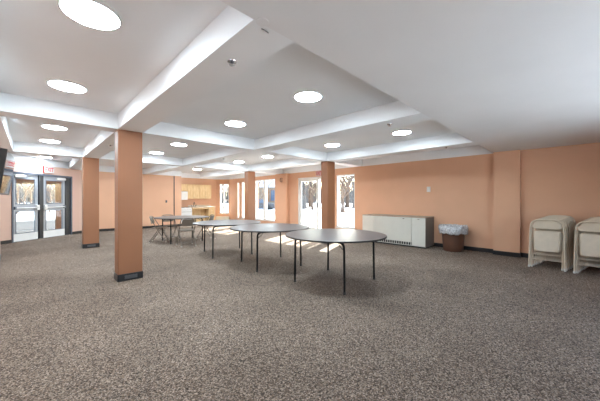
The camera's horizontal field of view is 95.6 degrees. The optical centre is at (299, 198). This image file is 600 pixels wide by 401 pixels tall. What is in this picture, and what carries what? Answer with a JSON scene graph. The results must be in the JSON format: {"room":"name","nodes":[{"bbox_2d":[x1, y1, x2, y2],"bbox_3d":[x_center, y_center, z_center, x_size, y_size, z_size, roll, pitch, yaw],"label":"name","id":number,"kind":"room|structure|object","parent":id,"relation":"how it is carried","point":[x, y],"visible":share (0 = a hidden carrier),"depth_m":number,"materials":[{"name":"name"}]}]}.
{"room":"event hall","nodes":[
{"label":"event hall","id":0,"kind":"room"},
{"bbox_2d":[0,162,81,240],"bbox_3d":[-8.736,0.105,8.754,0.200,2.440,4.080,0,0,5],"label":"wall","id":1,"kind":"structure","parent":0,"point":[5,200],"depth_m":9.15,"materials":[{"name":"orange paint"}]},
{"bbox_2d":[0,231,81,244],"bbox_3d":[-8.639,1.275,8.645,0.012,0.100,4.280,0,0,5],"label":"baseboard","id":2,"kind":"structure","parent":1,"relation":"attached to","point":[74,232],"depth_m":8.11,"materials":[{"name":"black rubber"}]},
{"bbox_2d":[11,171,71,242],"bbox_3d":[-8.659,0.245,9.174,0.220,2.160,1.974,0,0,5],"label":"door","id":3,"kind":"structure","parent":1,"relation":"in","point":[39,206],"depth_m":9.06,"materials":[{"name":"grey metal"}]},
{"bbox_2d":[43,166,53,173],"bbox_3d":[-8.561,-0.993,9.260,0.060,0.235,0.340,0,0,5],"label":"exit sign","id":4,"kind":"object","parent":1,"relation":"attached to","point":[46,169],"visible":1,"depth_m":9.23,"materials":[{"name":"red plastic"}]},
{"bbox_2d":[99,172,180,228],"bbox_3d":[-7.551,0.105,12.370,3.850,2.440,0.989,0,0,-45],"label":"wall","id":5,"kind":"structure","parent":0,"point":[156,189],"depth_m":12.37,"materials":[{"name":"paint"}]},
{"bbox_2d":[11,154,81,169],"bbox_3d":[-8.725,-1.245,8.703,0.230,0.260,4.380,0,0,5],"label":"trim","id":6,"kind":"structure","parent":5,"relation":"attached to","point":[18,158],"depth_m":8.99,"materials":[{"name":"white paint"}]},
{"bbox_2d":[99,224,180,231],"bbox_3d":[-7.142,1.275,12.070,3.690,0.100,0.012,0,0,-45],"label":"baseboard","id":7,"kind":"structure","parent":5,"relation":"attached to","point":[143,227],"depth_m":12.20,"materials":[{"name":"black rubber"}]},
{"bbox_2d":[99,166,181,175],"bbox_3d":[-7.280,-1.245,12.061,3.900,0.260,0.230,0,0,-45],"label":"trim","id":8,"kind":"structure","parent":5,"relation":"attached to","point":[101,168],"depth_m":12.17,"materials":[{"name":"white paint"}]},
{"bbox_2d":[174,176,174,223],"bbox_3d":[-6.075,0.055,13.124,0.040,2.340,0.012,0,0,-45],"label":"trim","id":9,"kind":"structure","parent":5,"relation":"attached to","point":[174,176],"depth_m":13.13,"materials":[{"name":"paint"}]},
{"bbox_2d":[181,173,215,178],"bbox_3d":[-5.545,-1.245,14.893,2.550,0.260,0.230,0,0,-45],"label":"trim","id":10,"kind":"structure","parent":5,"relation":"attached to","point":[184,175],"depth_m":14.57,"materials":[{"name":"white paint"}]},
{"bbox_2d":[181,178,215,219],"bbox_3d":[-5.627,0.105,14.833,2.350,2.440,0.200,0,0,-45],"label":"wall","id":11,"kind":"structure","parent":0,"point":[184,203],"depth_m":14.91,"materials":[{"name":"paint"}]},
{"bbox_2d":[181,184,186,190],"bbox_3d":[-6.044,-0.580,14.046,0.340,0.370,0.322,0,0,-45],"label":"upper cabinet","id":12,"kind":"object","parent":11,"relation":"attached to","point":[183,186],"visible":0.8,"depth_m":13.94,"materials":[{"name":"brown wood"}]},
{"bbox_2d":[181,191,187,199],"bbox_3d":[-6.037,-0.170,14.029,0.345,0.430,0.356,0,0,-45],"label":"wall dispenser","id":13,"kind":"object","parent":11,"relation":"attached to","point":[184,194],"visible":0.81,"depth_m":13.90,"materials":[{"name":"white plastic"}]},
{"bbox_2d":[187,184,199,198],"bbox_3d":[-5.688,-0.390,14.398,0.650,0.750,0.322,0,0,-45],"label":"upper cabinet","id":14,"kind":"object","parent":11,"relation":"attached to","point":[193,190],"visible":0.99,"depth_m":14.29,"materials":[{"name":"brown wood"}]},
{"bbox_2d":[200,185,210,198],"bbox_3d":[-5.221,-0.390,14.860,0.655,0.750,0.322,0,0,-45],"label":"upper cabinet","id":15,"kind":"object","parent":11,"relation":"attached to","point":[205,190],"visible":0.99,"depth_m":14.76,"materials":[{"name":"brown wood"}]},
{"bbox_2d":[216,175,229,178],"bbox_3d":[-4.355,-1.245,15.607,0.874,0.260,0.220,0,0,0],"label":"trim","id":16,"kind":"structure","parent":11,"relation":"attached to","point":[224,176],"depth_m":15.50,"materials":[{"name":"white paint"}]},
{"bbox_2d":[216,179,228,215],"bbox_3d":[-4.405,0.105,15.617,0.774,2.440,0.200,0,0,0],"label":"wall","id":17,"kind":"structure","parent":0,"point":[218,181],"depth_m":15.52,"materials":[{"name":"paint"}]},
{"bbox_2d":[219,184,228,213],"bbox_3d":[-4.324,-0.005,15.575,0.595,1.720,0.165,0,0,0],"label":"window","id":18,"kind":"structure","parent":17,"relation":"in","point":[220,184],"depth_m":15.55,"materials":[{"name":"white plastic"}]},
{"bbox_2d":[0,0,476,174],"bbox_3d":[-3.436,-1.455,7.994,10.250,0.200,13.398,0,0,-45],"label":"ceiling","id":19,"kind":"structure","parent":0,"point":[39,43],"depth_m":3.06,"materials":[{"name":"white paint"}]},
{"bbox_2d":[0,116,12,150],"bbox_3d":[-4.114,-1.245,3.422,0.440,0.260,7.848,0,0,-45],"label":"trim","id":20,"kind":"structure","parent":19,"relation":"attached to","point":[6,141],"depth_m":5.01,"materials":[{"name":"white paint"}]},
{"bbox_2d":[9,141,82,157],"bbox_3d":[-6.917,-1.245,6.346,2.882,0.260,0.308,0,0,-45],"label":"trim","id":21,"kind":"structure","parent":19,"relation":"attached to","point":[18,147],"depth_m":6.76,"materials":[{"name":"white paint"}]},
{"bbox_2d":[39,139,60,142],"bbox_3d":[-5.790,-1.342,6.299,0.374,0.026,0.374,0,0,-45],"label":"recessed light","id":22,"kind":"object","parent":19,"relation":"in","point":[43,140],"visible":1,"depth_m":6.26,"materials":[{"name":"white plastic"}]},
{"bbox_2d":[40,140,58,142],"bbox_3d":[-5.790,-1.337,6.299,0.346,0.016,0.346,0,0,-45],"label":"diffuser","id":23,"kind":"object","parent":22,"relation":"attached to","point":[51,141],"depth_m":6.29,"materials":[{"name":"white plastic"}]},
{"bbox_2d":[41,124,67,129],"bbox_3d":[-4.602,-1.342,5.097,0.374,0.026,0.374,0,0,-45],"label":"recessed light","id":24,"kind":"object","parent":19,"relation":"in","point":[49,126],"visible":1,"depth_m":5.06,"materials":[{"name":"white plastic"}]},
{"bbox_2d":[0,92,117,131],"bbox_3d":[-3.460,-1.245,3.986,1.282,0.260,0.306,0,0,-45],"label":"trim","id":25,"kind":"structure","parent":19,"relation":"attached to","point":[11,105],"depth_m":3.83,"materials":[{"name":"white paint"}]},
{"bbox_2d":[46,79,87,92],"bbox_3d":[-2.774,-1.342,3.248,0.374,0.026,0.374,0,0,-45],"label":"recessed light","id":26,"kind":"object","parent":19,"relation":"in","point":[64,85],"visible":1,"depth_m":3.21,"materials":[{"name":"white plastic"}]},
{"bbox_2d":[57,0,121,30],"bbox_3d":[-1.516,-1.342,1.975,0.374,0.026,0.374,0,0,-45],"label":"recessed light","id":27,"kind":"object","parent":19,"relation":"in","point":[96,14],"visible":1,"depth_m":1.96,"materials":[{"name":"white plastic"}]},
{"bbox_2d":[99,151,181,165],"bbox_3d":[-4.840,-1.245,8.399,2.262,0.260,0.308,0,0,-45],"label":"trim","id":28,"kind":"structure","parent":19,"relation":"attached to","point":[146,159],"depth_m":8.54,"materials":[{"name":"white paint"}]},
{"bbox_2d":[149,151,163,153],"bbox_3d":[-4.168,-1.342,7.902,0.374,0.026,0.374,0,0,-45],"label":"recessed light","id":29,"kind":"object","parent":19,"relation":"in","point":[153,152],"visible":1,"depth_m":7.81,"materials":[{"name":"white plastic"}]},
{"bbox_2d":[171,142,186,145],"bbox_3d":[-2.980,-1.342,6.700,0.374,0.026,0.374,0,0,-45],"label":"recessed light","id":30,"kind":"object","parent":19,"relation":"in","point":[173,143],"visible":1,"depth_m":6.64,"materials":[{"name":"white plastic"}]},
{"bbox_2d":[172,143,185,145],"bbox_3d":[-2.980,-1.337,6.700,0.346,0.016,0.346,0,0,-45],"label":"diffuser","id":31,"kind":"object","parent":30,"relation":"attached to","point":[176,144],"depth_m":6.64,"materials":[{"name":"white plastic"}]},
{"bbox_2d":[69,5,293,169],"bbox_3d":[-4.450,-1.245,6.148,0.349,0.260,12.198,0,0,-45],"label":"ceiling beam","id":32,"kind":"structure","parent":19,"relation":"attached to","point":[202,67],"depth_m":2.46,"materials":[{"name":"white paint"}]},
{"bbox_2d":[142,122,253,150],"bbox_3d":[-1.951,-1.245,5.477,2.262,0.260,0.306,0,0,-45],"label":"trim","id":33,"kind":"structure","parent":19,"relation":"attached to","point":[162,130],"depth_m":5.28,"materials":[{"name":"white paint"}]},
{"bbox_2d":[193,162,247,171],"bbox_3d":[-2.985,-1.245,10.233,2.211,0.260,0.308,0,0,-45],"label":"trim","id":34,"kind":"structure","parent":19,"relation":"attached to","point":[216,165],"depth_m":10.23,"materials":[{"name":"white paint"}]},
{"bbox_2d":[227,59,236,65],"bbox_3d":[-0.551,-1.100,2.205,0.076,0.030,0.076,0,0,-45],"label":"sprinkler head","id":35,"kind":"object","parent":19,"relation":"attached to","point":[232,62],"visible":1,"depth_m":2.19},
{"bbox_2d":[225,120,245,126],"bbox_3d":[-1.152,-1.342,4.851,0.374,0.026,0.374,0,0,-45],"label":"recessed light","id":36,"kind":"object","parent":19,"relation":"in","point":[235,123],"visible":1,"depth_m":4.79,"materials":[{"name":"white plastic"}]},
{"bbox_2d":[225,121,244,125],"bbox_3d":[-1.152,-1.337,4.851,0.346,0.016,0.346,0,0,-45],"label":"diffuser","id":37,"kind":"object","parent":36,"relation":"attached to","point":[230,123],"depth_m":4.80,"materials":[{"name":"white plastic"}]},
{"bbox_2d":[144,100,430,174],"bbox_3d":[-2.585,-1.245,7.992,0.372,0.260,12.198,0,0,-45],"label":"ceiling beam","id":38,"kind":"structure","parent":19,"relation":"attached to","point":[397,113],"depth_m":4.82,"materials":[{"name":"white paint"}]},
{"bbox_2d":[261,147,326,161],"bbox_3d":[-0.096,-1.245,7.310,2.211,0.260,0.306,0,0,-45],"label":"trim","id":39,"kind":"structure","parent":19,"relation":"attached to","point":[291,152],"depth_m":7.26,"materials":[{"name":"white paint"}]},
{"bbox_2d":[294,90,321,101],"bbox_3d":[0.106,-1.342,3.577,0.374,0.026,0.374,0,0,-45],"label":"recessed light","id":40,"kind":"object","parent":19,"relation":"in","point":[307,95],"visible":1,"depth_m":3.53,"materials":[{"name":"white plastic"}]},
{"bbox_2d":[325,143,339,146],"bbox_3d":[0.803,-1.342,6.784,0.374,0.026,0.374,0,0,-45],"label":"recessed light","id":41,"kind":"object","parent":19,"relation":"in","point":[328,144],"visible":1,"depth_m":6.71,"materials":[{"name":"white plastic"}]},
{"bbox_2d":[200,133,477,177],"bbox_3d":[-0.755,-1.245,9.800,0.352,0.260,12.198,0,0,-45],"label":"trim","id":42,"kind":"structure","parent":19,"relation":"attached to","point":[452,140],"depth_m":6.92,"materials":[{"name":"white paint"}]},
{"bbox_2d":[392,130,411,134],"bbox_3d":[2.062,-1.342,5.511,0.374,0.026,0.374,0,0,-45],"label":"recessed light","id":43,"kind":"object","parent":19,"relation":"in","point":[398,132],"visible":1,"depth_m":5.45,"materials":[{"name":"white plastic"}]},
{"bbox_2d":[0,225,599,400],"bbox_3d":[-2.364,1.385,6.944,10.200,0.120,16.200,0,0,-45],"label":"floor","id":44,"kind":"structure","parent":0,"point":[433,323],"depth_m":2.85,"materials":[{"name":"carpet"}]},
{"bbox_2d":[81,157,99,248],"bbox_3d":[-5.746,0.105,7.459,0.365,2.440,0.271,0,0,-45],"label":"column","id":45,"kind":"structure","parent":44,"relation":"on","point":[90,166],"depth_m":7.36,"materials":[{"name":"brown paint"}]},
{"bbox_2d":[114,129,142,281],"bbox_3d":[-2.858,0.105,4.537,0.365,2.440,0.271,0,0,-45],"label":"column","id":46,"kind":"structure","parent":44,"relation":"on","point":[128,144],"depth_m":4.43,"materials":[{"name":"brown paint"}]},
{"bbox_2d":[149,216,168,242],"bbox_3d":[-4.384,0.924,8.462,0.500,0.802,0.460,0,0,-15],"label":"folding chair","id":47,"kind":"object","parent":44,"relation":"on","point":[150,217],"visible":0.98,"depth_m":8.38,"materials":[{"name":"beige metal"}]},
{"bbox_2d":[161,214,179,239],"bbox_3d":[-4.331,0.924,9.076,0.500,0.802,0.460,0,0,41],"label":"folding chair","id":48,"kind":"object","parent":44,"relation":"on","point":[166,220],"visible":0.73,"depth_m":9.12,"materials":[{"name":"beige metal"}]},
{"bbox_2d":[154,215,208,243],"bbox_3d":[-3.732,0.947,8.627,1.612,0.757,1.612,0,0,-41],"label":"round table","id":49,"kind":"object","parent":44,"relation":"on","point":[181,216],"visible":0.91,"depth_m":8.57,"materials":[{"name":"black metal"}]},
{"bbox_2d":[176,218,195,246],"bbox_3d":[-3.228,0.924,7.748,0.460,0.802,0.500,0,0,-36],"label":"folding chair","id":50,"kind":"object","parent":44,"relation":"on","point":[186,222],"visible":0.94,"depth_m":7.60,"materials":[{"name":"beige metal"}]},
{"bbox_2d":[181,207,191,223],"bbox_3d":[-5.933,0.876,13.959,0.585,0.897,0.592,0,0,-45],"label":"stove","id":51,"kind":"object","parent":44,"relation":"on","point":[184,210],"visible":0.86,"depth_m":13.78,"materials":[{"name":"white metal"}]},
{"bbox_2d":[192,207,208,221],"bbox_3d":[-5.401,0.888,14.487,0.885,0.874,0.500,0,0,-45],"label":"panel","id":52,"kind":"object","parent":44,"relation":"on","point":[195,211],"visible":0.45,"depth_m":14.64,"materials":[{"name":"brown wood"}]},
{"bbox_2d":[196,214,214,239],"bbox_3d":[-3.129,0.924,9.027,0.500,0.802,0.460,0,0,-39],"label":"folding chair","id":53,"kind":"object","parent":44,"relation":"on","point":[210,216],"visible":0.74,"depth_m":9.12,"materials":[{"name":"beige metal"}]},
{"bbox_2d":[205,207,214,220],"bbox_3d":[-4.960,0.888,14.931,0.355,0.874,0.548,0,0,-45],"label":"base cabinet","id":54,"kind":"object","parent":44,"relation":"on","point":[211,210],"visible":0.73,"depth_m":14.77,"materials":[{"name":"brown wood"}]},
{"bbox_2d":[188,205,214,207],"bbox_3d":[-5.279,0.388,14.628,1.265,0.125,0.570,0,0,-45],"label":"countertop","id":55,"kind":"structure","parent":54,"relation":"on","point":[196,206],"depth_m":14.47,"materials":[{"name":"beige laminate"}]},
{"bbox_2d":[216,216,228,219],"bbox_3d":[-4.397,1.160,15.432,0.730,0.330,0.159,0,0,0],"label":"baseboard heater","id":56,"kind":"object","parent":44,"relation":"on","point":[217,217],"visible":0.69,"depth_m":15.36,"materials":[{"name":"beige metal"}]},
{"bbox_2d":[192,220,260,258],"bbox_3d":[-1.782,0.947,6.689,1.612,0.757,1.612,0,0,-30],"label":"round table","id":57,"kind":"object","parent":44,"relation":"on","point":[216,223],"visible":0.91,"depth_m":6.50,"materials":[{"name":"black metal"}]},
{"bbox_2d":[245,171,254,219],"bbox_3d":[-2.049,0.105,11.113,0.365,2.440,0.271,0,0,-45],"label":"column","id":58,"kind":"structure","parent":44,"relation":"on","point":[249,175],"depth_m":10.99,"materials":[{"name":"brown paint"}]},
{"bbox_2d":[230,223,309,271],"bbox_3d":[-0.609,0.947,5.570,1.612,0.757,1.612,0,0,-29],"label":"round table","id":59,"kind":"object","parent":44,"relation":"on","point":[259,228],"visible":0.93,"depth_m":5.38,"materials":[{"name":"black metal"}]},
{"bbox_2d":[321,161,334,243],"bbox_3d":[0.846,0.105,8.198,0.365,2.440,0.271,0,0,-45],"label":"column","id":60,"kind":"structure","parent":44,"relation":"on","point":[327,167],"depth_m":8.09,"materials":[{"name":"brown paint"}]},
{"bbox_2d":[285,229,386,294],"bbox_3d":[0.569,0.947,4.418,1.612,0.757,1.612,0,0,40],"label":"round table","id":61,"kind":"object","parent":44,"relation":"on","point":[340,236],"visible":1,"depth_m":4.23,"materials":[{"name":"grey laminate"}]},
{"bbox_2d":[362,214,433,248],"bbox_3d":[2.861,0.906,8.094,0.632,0.838,1.933,0,0,-45],"label":"base cabinet","id":62,"kind":"object","parent":44,"relation":"on","point":[401,230],"visible":0.86,"depth_m":7.62,"materials":[{"name":"white metal"}]},
{"bbox_2d":[378,239,411,245],"bbox_3d":[2.659,1.236,7.870,0.016,0.087,1.145,0,0,-45],"label":"grille","id":63,"kind":"object","parent":62,"relation":"attached to","point":[400,242],"depth_m":7.75,"materials":[{"name":"white metal"}]},
{"bbox_2d":[438,224,467,251],"bbox_3d":[3.929,0.991,6.973,0.679,0.669,0.681,0,0,-45],"label":"waste bin","id":64,"kind":"object","parent":44,"relation":"on","point":[453,235],"visible":1,"depth_m":6.76,"materials":[{"name":"brown plastic"}]},
{"bbox_2d":[528,219,565,271],"bbox_3d":[4.692,0.858,5.175,0.082,0.937,0.543,2,-2,-44],"label":"folded chair","id":65,"kind":"object","parent":44,"relation":"on","point":[545,241],"visible":1,"depth_m":5.15,"materials":[{"name":"beige metal"}]},
{"bbox_2d":[530,219,567,270],"bbox_3d":[4.789,0.854,5.246,0.082,0.945,0.543,2,-2,-44],"label":"folded chair","id":66,"kind":"object","parent":44,"relation":"on","point":[536,219],"visible":0.31,"depth_m":5.18,"materials":[{"name":"beige metal"}]},
{"bbox_2d":[532,218,569,269],"bbox_3d":[4.889,0.850,5.314,0.082,0.952,0.543,2,-2,-44],"label":"folded chair","id":67,"kind":"object","parent":44,"relation":"on","point":[539,218],"visible":0.28,"depth_m":5.20,"materials":[{"name":"beige metal"}]},
{"bbox_2d":[534,217,571,268],"bbox_3d":[4.992,0.846,5.379,0.082,0.960,0.543,2,-2,-45],"label":"folded chair","id":68,"kind":"object","parent":44,"relation":"on","point":[569,242],"visible":0.3,"depth_m":5.22,"materials":[{"name":"beige metal"}]},
{"bbox_2d":[536,217,572,267],"bbox_3d":[5.092,0.843,5.448,0.082,0.967,0.543,2,-2,-45],"label":"folded chair","id":69,"kind":"object","parent":44,"relation":"on","point":[542,217],"visible":0.22,"depth_m":5.28,"materials":[{"name":"beige metal"}]},
{"bbox_2d":[538,216,573,264],"bbox_3d":[5.191,0.839,5.516,0.082,0.974,0.543,2,-2,-44],"label":"folded chair","id":70,"kind":"object","parent":44,"relation":"on","point":[546,216],"visible":0.12,"depth_m":5.33,"materials":[{"name":"beige metal"}]},
{"bbox_2d":[542,216,574,261],"bbox_3d":[5.287,0.835,5.589,0.543,0.982,0.082,0,-2,45],"label":"folded chair","id":71,"kind":"object","parent":44,"relation":"on","point":[545,216],"visible":0.07,"depth_m":5.43,"materials":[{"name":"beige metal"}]},
{"bbox_2d":[544,215,575,260],"bbox_3d":[5.390,0.832,5.655,0.082,0.990,0.543,2,-2,-44],"label":"folded chair","id":72,"kind":"object","parent":44,"relation":"on","point":[548,215],"visible":0.11,"depth_m":5.56,"materials":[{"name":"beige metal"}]},
{"bbox_2d":[573,221,599,273],"bbox_3d":[5.092,0.858,4.691,0.543,0.937,0.082,0,-2,45],"label":"folded chair","id":73,"kind":"object","parent":44,"relation":"on","point":[589,245],"visible":1,"depth_m":4.74,"materials":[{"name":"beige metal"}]},
{"bbox_2d":[575,221,599,271],"bbox_3d":[5.193,0.854,4.759,0.082,0.945,0.543,2,-2,-44],"label":"folded chair","id":74,"kind":"object","parent":44,"relation":"on","point":[577,241],"visible":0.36,"depth_m":4.88,"materials":[{"name":"beige metal"}]},
{"bbox_2d":[578,220,599,270],"bbox_3d":[5.289,0.850,4.831,0.082,0.952,0.543,2,-2,-44],"label":"folded chair","id":75,"kind":"object","parent":44,"relation":"on","point":[584,220],"visible":0.25,"depth_m":4.93,"materials":[{"name":"beige metal"}]},
{"bbox_2d":[580,219,599,269],"bbox_3d":[5.389,0.846,4.899,0.082,0.960,0.543,2,-2,-44],"label":"folded chair","id":76,"kind":"object","parent":44,"relation":"on","point":[587,219],"visible":0.16,"depth_m":4.99,"materials":[{"name":"beige metal"}]},
{"bbox_2d":[581,218,599,268],"bbox_3d":[5.495,0.843,4.962,0.082,0.967,0.543,2,-2,-44],"label":"folded chair","id":77,"kind":"object","parent":44,"relation":"on","point":[594,218],"visible":0.1,"depth_m":5.10,"materials":[{"name":"beige metal"}]},
{"bbox_2d":[220,0,599,152],"bbox_3d":[2.709,-1.335,2.608,9.100,0.440,2.902,0,0,-45],"label":"ceiling","id":78,"kind":"structure","parent":0,"point":[501,75],"depth_m":2.10,"materials":[{"name":"paint"}]},
{"bbox_2d":[229,142,599,257],"bbox_3d":[1.308,0.105,10.150,0.400,2.440,15.200,0,0,-45],"label":"wall","id":79,"kind":"structure","parent":0,"point":[498,195],"depth_m":6.83,"materials":[{"name":"paint"}]},
{"bbox_2d":[237,182,238,217],"bbox_3d":[-3.349,0.070,14.919,0.160,1.970,0.250,0,0,-45],"label":"window","id":80,"kind":"structure","parent":79,"relation":"in","point":[237,182],"depth_m":14.97,"materials":[{"name":"white glass"}]},
{"bbox_2d":[241,182,244,218],"bbox_3d":[-2.818,0.070,14.382,0.160,1.970,0.900,0,0,-45],"label":"window","id":81,"kind":"structure","parent":79,"relation":"in","point":[243,217],"depth_m":14.65,"materials":[{"name":"white glass"}]},
{"bbox_2d":[255,179,274,221],"bbox_3d":[-1.683,0.055,13.240,0.170,2.000,1.640,0,0,-45],"label":"window","id":82,"kind":"structure","parent":79,"relation":"in","point":[265,180],"depth_m":13.23,"materials":[{"name":"white plastic"}]},
{"bbox_2d":[255,169,282,173],"bbox_3d":[-1.412,-1.245,11.787,1.508,0.260,0.308,0,0,-45],"label":"trim","id":83,"kind":"structure","parent":79,"relation":"attached to","point":[275,171],"depth_m":11.91,"materials":[{"name":"white paint"}]},
{"bbox_2d":[298,176,320,228],"bbox_3d":[0.615,0.220,10.935,0.162,2.210,1.850,0,0,-45],"label":"door","id":84,"kind":"structure","parent":79,"relation":"in","point":[300,180],"depth_m":11.15,"materials":[{"name":"white plastic"}]},
{"bbox_2d":[335,174,354,228],"bbox_3d":[1.666,0.090,9.844,0.160,1.950,0.860,0,0,-45],"label":"window","id":85,"kind":"structure","parent":79,"relation":"in","point":[338,225],"depth_m":9.98,"materials":[{"name":"white plastic"}]},
{"bbox_2d":[335,159,361,166],"bbox_3d":[1.477,-1.245,8.865,1.508,0.260,0.306,0,0,-45],"label":"trim","id":86,"kind":"structure","parent":79,"relation":"attached to","point":[358,162],"depth_m":8.93,"materials":[{"name":"white paint"}]},
{"bbox_2d":[230,145,491,178],"bbox_3d":[0.412,-1.245,11.199,0.259,0.260,12.548,0,0,-45],"label":"trim","id":87,"kind":"structure","parent":79,"relation":"attached to","point":[471,150],"depth_m":8.20,"materials":[{"name":"white paint"}]},
{"bbox_2d":[433,243,596,265],"bbox_3d":[1.243,1.275,10.051,0.192,0.100,15.150,0,0,-45],"label":"baseboard","id":88,"kind":"structure","parent":79,"relation":"attached to","point":[495,252],"depth_m":6.47,"materials":[{"name":"black rubber"}]},
{"bbox_3d":[-3.144,0.105,2.306,0.250,2.440,10.300,0,0,-45],"label":"wall","id":89,"kind":"structure","parent":0,"visible":0},
{"bbox_2d":[0,148,14,194],"bbox_3d":[-4.732,-0.394,4.295,0.288,0.659,1.362,0,0,-45],"label":"television","id":90,"kind":"object","parent":89,"relation":"attached to","point":[7,161],"visible":1,"depth_m":4.07,"materials":[{"name":"black plastic"}]},
{"label":"outside","id":91,"kind":"structure","parent":0,"visible":0},
{"bbox_2d":[16,200,353,230],"bbox_3d":[-27.786,1.635,85.017,320.000,0.300,280.000,0,0,-45],"label":"snow","id":92,"kind":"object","parent":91,"point":[309,217],"depth_m":23.02,"materials":[{"name":"white snow"}]},
{"bbox_2d":[16,184,32,203],"bbox_3d":[-38.931,-1.595,38.416,4.805,6.184,4.686,0,0,23],"label":"bare tree","id":93,"kind":"object","parent":92,"relation":"on","point":[26,189],"visible":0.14,"depth_m":37.98,"materials":[{"name":"brown plant"}]},
{"bbox_2d":[16,184,33,213],"bbox_3d":[-28.016,-1.133,26.904,4.425,5.263,2.855,0,0,17],"label":"bare tree","id":94,"kind":"object","parent":92,"relation":"on","point":[17,188],"visible":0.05,"depth_m":26.96,"materials":[{"name":"brown plant"}]},
{"bbox_2d":[16,184,48,203],"bbox_3d":[-49.785,-1.750,49.575,6.580,6.494,4.554,0,0,13],"label":"bare tree","id":95,"kind":"object","parent":92,"relation":"on","point":[31,199],"visible":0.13,"depth_m":49.91,"materials":[{"name":"brown plant"}]},
{"bbox_2d":[30,185,54,212],"bbox_3d":[-26.634,-1.066,29.216,4.643,5.126,3.505,0,0,-12],"label":"bare tree","id":96,"kind":"object","parent":92,"relation":"on","point":[53,188],"visible":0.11,"depth_m":29.07,"materials":[{"name":"brown plant"}]},
{"bbox_2d":[16,183,352,203],"bbox_3d":[-46.171,-2.315,107.530,118.362,7.779,125.747,0,0,-45],"label":"woods","id":97,"kind":"object","parent":92,"relation":"on","point":[21,194],"visible":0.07,"depth_m":92.97,"materials":[{"name":"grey plant"}]},
{"bbox_2d":[258,180,272,202],"bbox_3d":[-4.464,-1.370,27.201,4.768,5.753,5.078,0,0,-37],"label":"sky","id":98,"kind":"structure","parent":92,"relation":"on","point":[270,180],"depth_m":27.17,"materials":[{"name":"white"}]},
{"bbox_2d":[258,199,274,209],"bbox_3d":[-5.590,0.745,38.000,4.400,1.480,1.920,0,0,5],"label":"car","id":99,"kind":"object","parent":92,"relation":"on","point":[260,204],"visible":0.44,"depth_m":37.08,"materials":[{"name":"paint"}]},
{"bbox_2d":[302,182,314,208],"bbox_3d":[-0.464,-2.974,40.249,6.252,9.036,7.451,0,0,10],"label":"bare tree","id":100,"kind":"object","parent":92,"relation":"on","point":[304,206],"visible":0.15,"depth_m":39.66,"materials":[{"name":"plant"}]},
{"bbox_2d":[302,181,320,209],"bbox_3d":[1.281,-1.470,36.929,5.214,5.967,3.657,0,0,-26],"label":"bare tree","id":101,"kind":"object","parent":92,"relation":"on","point":[315,187],"visible":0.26,"depth_m":36.91,"materials":[{"name":"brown plant"}]},
{"bbox_2d":[340,176,353,211],"bbox_3d":[4.061,-1.766,29.822,4.672,6.588,4.830,0,0,-19],"label":"bare tree","id":102,"kind":"object","parent":92,"relation":"on","point":[343,185],"visible":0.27,"depth_m":29.44,"materials":[{"name":"brown plant"}]},
{"bbox_2d":[340,175,353,207],"bbox_3d":[7.298,-3.110,46.106,5.361,9.284,6.160,0,0,-45],"label":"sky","id":103,"kind":"structure","parent":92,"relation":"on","point":[347,205],"depth_m":45.73,"materials":[{"name":"white"}]},
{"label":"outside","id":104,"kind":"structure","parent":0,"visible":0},
{"bbox_2d":[16,220,54,230],"bbox_3d":[-18.806,1.485,12.626,19.000,0.040,7.600,0,0,-45],"label":"driveway","id":105,"kind":"structure","parent":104,"point":[50,224],"depth_m":15.01,"materials":[{"name":"white snow"}]},
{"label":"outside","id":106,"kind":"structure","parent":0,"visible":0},
{"bbox_2d":[16,229,50,232],"bbox_3d":[-10.555,1.440,8.830,9.400,0.130,6.600,0,0,-45],"label":"paving","id":107,"kind":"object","parent":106,"point":[20,231],"depth_m":11.49,"materials":[{"name":"white concrete"}]},
{"bbox_2d":[55,181,60,228],"bbox_3d":[-10.551,0.155,11.927,0.340,2.660,0.340,0,0,-45],"label":"porch post","id":108,"kind":"object","parent":107,"relation":"on","point":[57,184],"visible":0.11,"depth_m":11.78,"materials":[{"name":"brown brick"}]},
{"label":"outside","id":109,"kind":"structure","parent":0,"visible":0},
{"bbox_3d":[-10.411,-1.300,9.254,8.200,0.250,5.400,0,0,-45],"label":"porch roof","id":110,"kind":"structure","parent":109,"visible":0},
{"bbox_2d":[16,179,54,184],"bbox_3d":[-12.221,-0.910,11.085,8.200,0.530,0.250,0,0,-45],"label":"beam","id":111,"kind":"structure","parent":110,"relation":"attached to","point":[18,181],"depth_m":11.57,"materials":[{"name":"brown brick"}]},
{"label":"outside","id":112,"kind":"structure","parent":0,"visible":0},
{"bbox_2d":[221,206,353,208],"bbox_3d":[-2.902,1.488,47.748,87.000,0.035,112.000,0,0,-45],"label":"road","id":113,"kind":"structure","parent":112,"point":[315,207],"depth_m":42.06,"materials":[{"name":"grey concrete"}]},
{"bbox_2d":[259,180,274,203],"bbox_3d":[-3.510,-1.315,46.393,7.100,5.600,6.200,0,0,0],"label":"house","id":114,"kind":"structure","parent":113,"relation":"on","point":[271,195],"depth_m":43.77,"materials":[{"name":"beige"}]},
{"bbox_2d":[308,180,320,206],"bbox_3d":[3.064,-2.334,49.709,3.855,7.689,6.144,0,0,-45],"label":"bare tree","id":115,"kind":"object","parent":113,"relation":"on","point":[315,184],"visible":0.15,"depth_m":49.75,"materials":[{"name":"brown plant"}]},
{"bbox_2d":[340,176,353,207],"bbox_3d":[8.469,-2.960,43.765,7.183,8.933,7.546,0,0,14],"label":"bare tree","id":116,"kind":"object","parent":113,"relation":"on","point":[352,195],"visible":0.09,"depth_m":43.71,"materials":[{"name":"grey plant"}]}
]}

